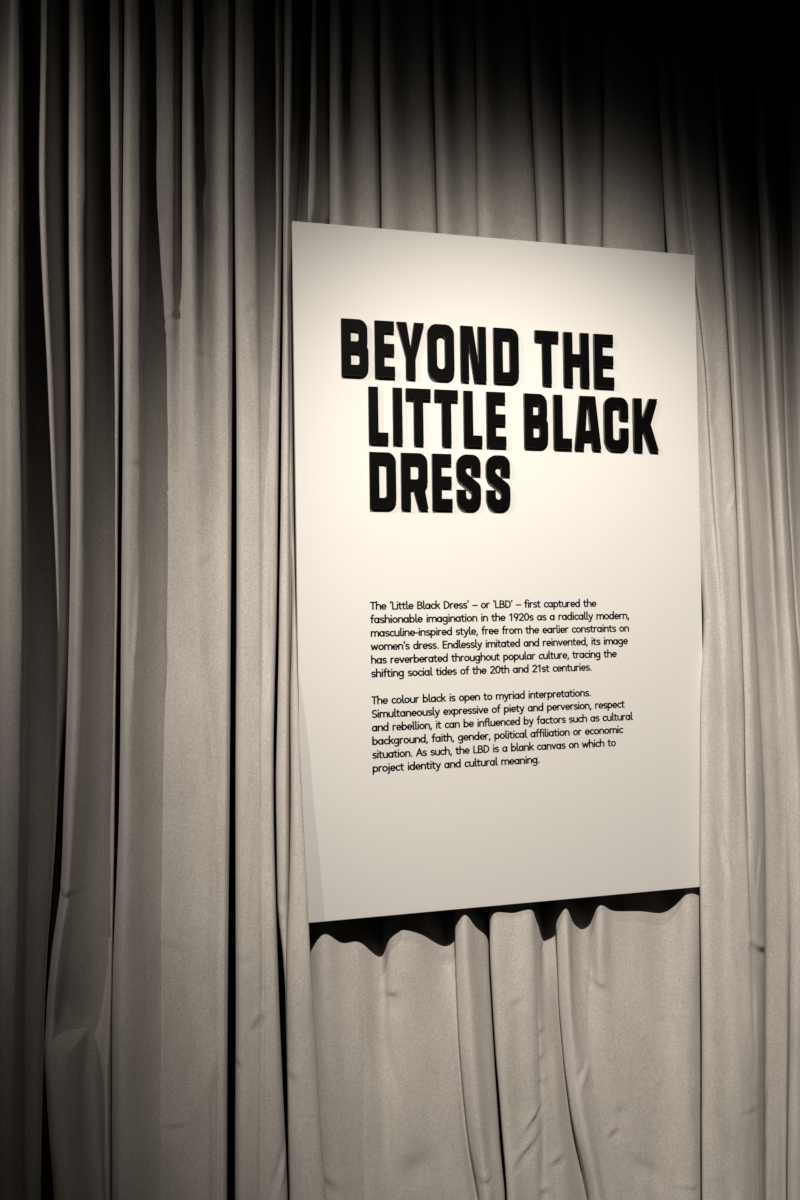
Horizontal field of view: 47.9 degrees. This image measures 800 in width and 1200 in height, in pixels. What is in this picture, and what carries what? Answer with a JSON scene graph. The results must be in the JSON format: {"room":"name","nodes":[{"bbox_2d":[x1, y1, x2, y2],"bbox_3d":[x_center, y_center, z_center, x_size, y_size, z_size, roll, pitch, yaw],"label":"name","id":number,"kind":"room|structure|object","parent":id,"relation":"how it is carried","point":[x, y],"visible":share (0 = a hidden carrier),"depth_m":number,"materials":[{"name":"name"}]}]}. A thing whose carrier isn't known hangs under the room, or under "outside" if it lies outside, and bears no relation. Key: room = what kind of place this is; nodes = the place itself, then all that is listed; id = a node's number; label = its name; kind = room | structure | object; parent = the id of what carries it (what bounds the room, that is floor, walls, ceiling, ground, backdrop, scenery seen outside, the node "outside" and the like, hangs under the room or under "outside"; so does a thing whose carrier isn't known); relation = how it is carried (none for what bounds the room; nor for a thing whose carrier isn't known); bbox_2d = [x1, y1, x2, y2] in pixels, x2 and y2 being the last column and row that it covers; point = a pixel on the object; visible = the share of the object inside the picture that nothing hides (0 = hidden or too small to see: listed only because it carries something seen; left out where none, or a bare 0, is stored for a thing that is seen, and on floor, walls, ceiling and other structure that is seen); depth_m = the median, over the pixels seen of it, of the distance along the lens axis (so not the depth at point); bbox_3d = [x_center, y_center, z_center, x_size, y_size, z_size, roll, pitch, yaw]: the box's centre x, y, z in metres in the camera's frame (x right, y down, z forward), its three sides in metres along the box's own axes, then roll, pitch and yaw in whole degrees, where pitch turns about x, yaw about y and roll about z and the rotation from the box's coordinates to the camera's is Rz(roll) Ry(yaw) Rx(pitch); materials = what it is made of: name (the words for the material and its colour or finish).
{"room":"museum","nodes":[
{"label":"museum","id":0,"kind":"room"},
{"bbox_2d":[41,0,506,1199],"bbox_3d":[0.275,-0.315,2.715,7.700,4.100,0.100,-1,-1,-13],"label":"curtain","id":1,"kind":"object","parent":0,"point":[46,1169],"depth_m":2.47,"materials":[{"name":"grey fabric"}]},
{"bbox_3d":[0.737,-2.455,0.630,7.700,0.100,4.450,-1,-1,-13],"label":"ceiling","id":2,"kind":"structure","parent":0,"visible":0},
{"bbox_2d":[0,0,69,1199],"bbox_3d":[-1.124,-0.301,1.938,0.786,4.080,0.164,-1,-1,-13],"label":"drape","id":3,"kind":"object","parent":2,"relation":"hanging from","point":[34,305],"visible":0.98,"depth_m":1.99,"materials":[{"name":"grey fabric"}]},
{"bbox_2d":[44,0,123,1199],"bbox_3d":[-0.700,-0.306,2.021,0.204,4.080,0.153,0,-1,-25],"label":"drape","id":4,"kind":"object","parent":2,"relation":"hanging from","point":[78,1031],"visible":0.97,"depth_m":2.00,"materials":[{"name":"grey fabric"}]},
{"bbox_2d":[112,0,232,1199],"bbox_3d":[-0.518,-0.308,2.053,0.296,4.080,0.118,-1,-1,-10],"label":"drape","id":5,"kind":"object","parent":2,"relation":"hanging from","point":[170,990],"visible":1,"depth_m":2.04,"materials":[{"name":"grey fabric"}]},
{"bbox_2d":[234,0,287,1199],"bbox_3d":[-0.333,-0.309,2.121,0.152,4.080,0.124,-1,-1,-13],"label":"drape","id":6,"kind":"object","parent":2,"relation":"hanging from","point":[260,1144],"visible":1,"depth_m":2.06,"materials":[{"name":"grey fabric"}]},
{"bbox_2d":[276,0,329,1199],"bbox_3d":[-0.207,-0.311,2.113,0.185,4.080,0.176,-1,-1,-13],"label":"drape","id":7,"kind":"object","parent":2,"relation":"hanging from","point":[306,181],"visible":0.88,"depth_m":2.08,"materials":[{"name":"grey fabric"}]},
{"bbox_2d":[309,0,504,1199],"bbox_3d":[0.008,-0.313,2.205,0.506,4.080,0.154,-1,-1,-13],"label":"drape","id":8,"kind":"object","parent":2,"relation":"hanging from","point":[402,1004],"visible":0.41,"depth_m":2.16,"materials":[{"name":"grey fabric"}]},
{"bbox_2d":[475,0,702,1199],"bbox_3d":[0.520,-0.319,2.309,0.674,4.080,0.129,-1,-1,-13],"label":"drape","id":9,"kind":"object","parent":2,"relation":"hanging from","point":[597,1011],"visible":0.41,"depth_m":2.26,"materials":[{"name":"grey fabric"}]},
{"bbox_2d":[292,221,702,922],"bbox_3d":[0.263,-0.073,2.168,1.023,1.600,0.027,-1,-1,-13],"label":"text panel","id":10,"kind":"object","parent":9,"relation":"attached to","point":[497,506],"visible":1,"depth_m":2.15,"materials":[{"name":"white acrylic"},{"name":"black ink"}]},
{"bbox_2d":[655,0,799,1199],"bbox_3d":[1.923,-0.334,2.634,2.552,4.080,0.174,-1,-1,-15],"label":"drape","id":11,"kind":"object","parent":2,"relation":"hanging from","point":[728,71],"visible":0.95,"depth_m":2.35,"materials":[{"name":"grey fabric"}]}
]}

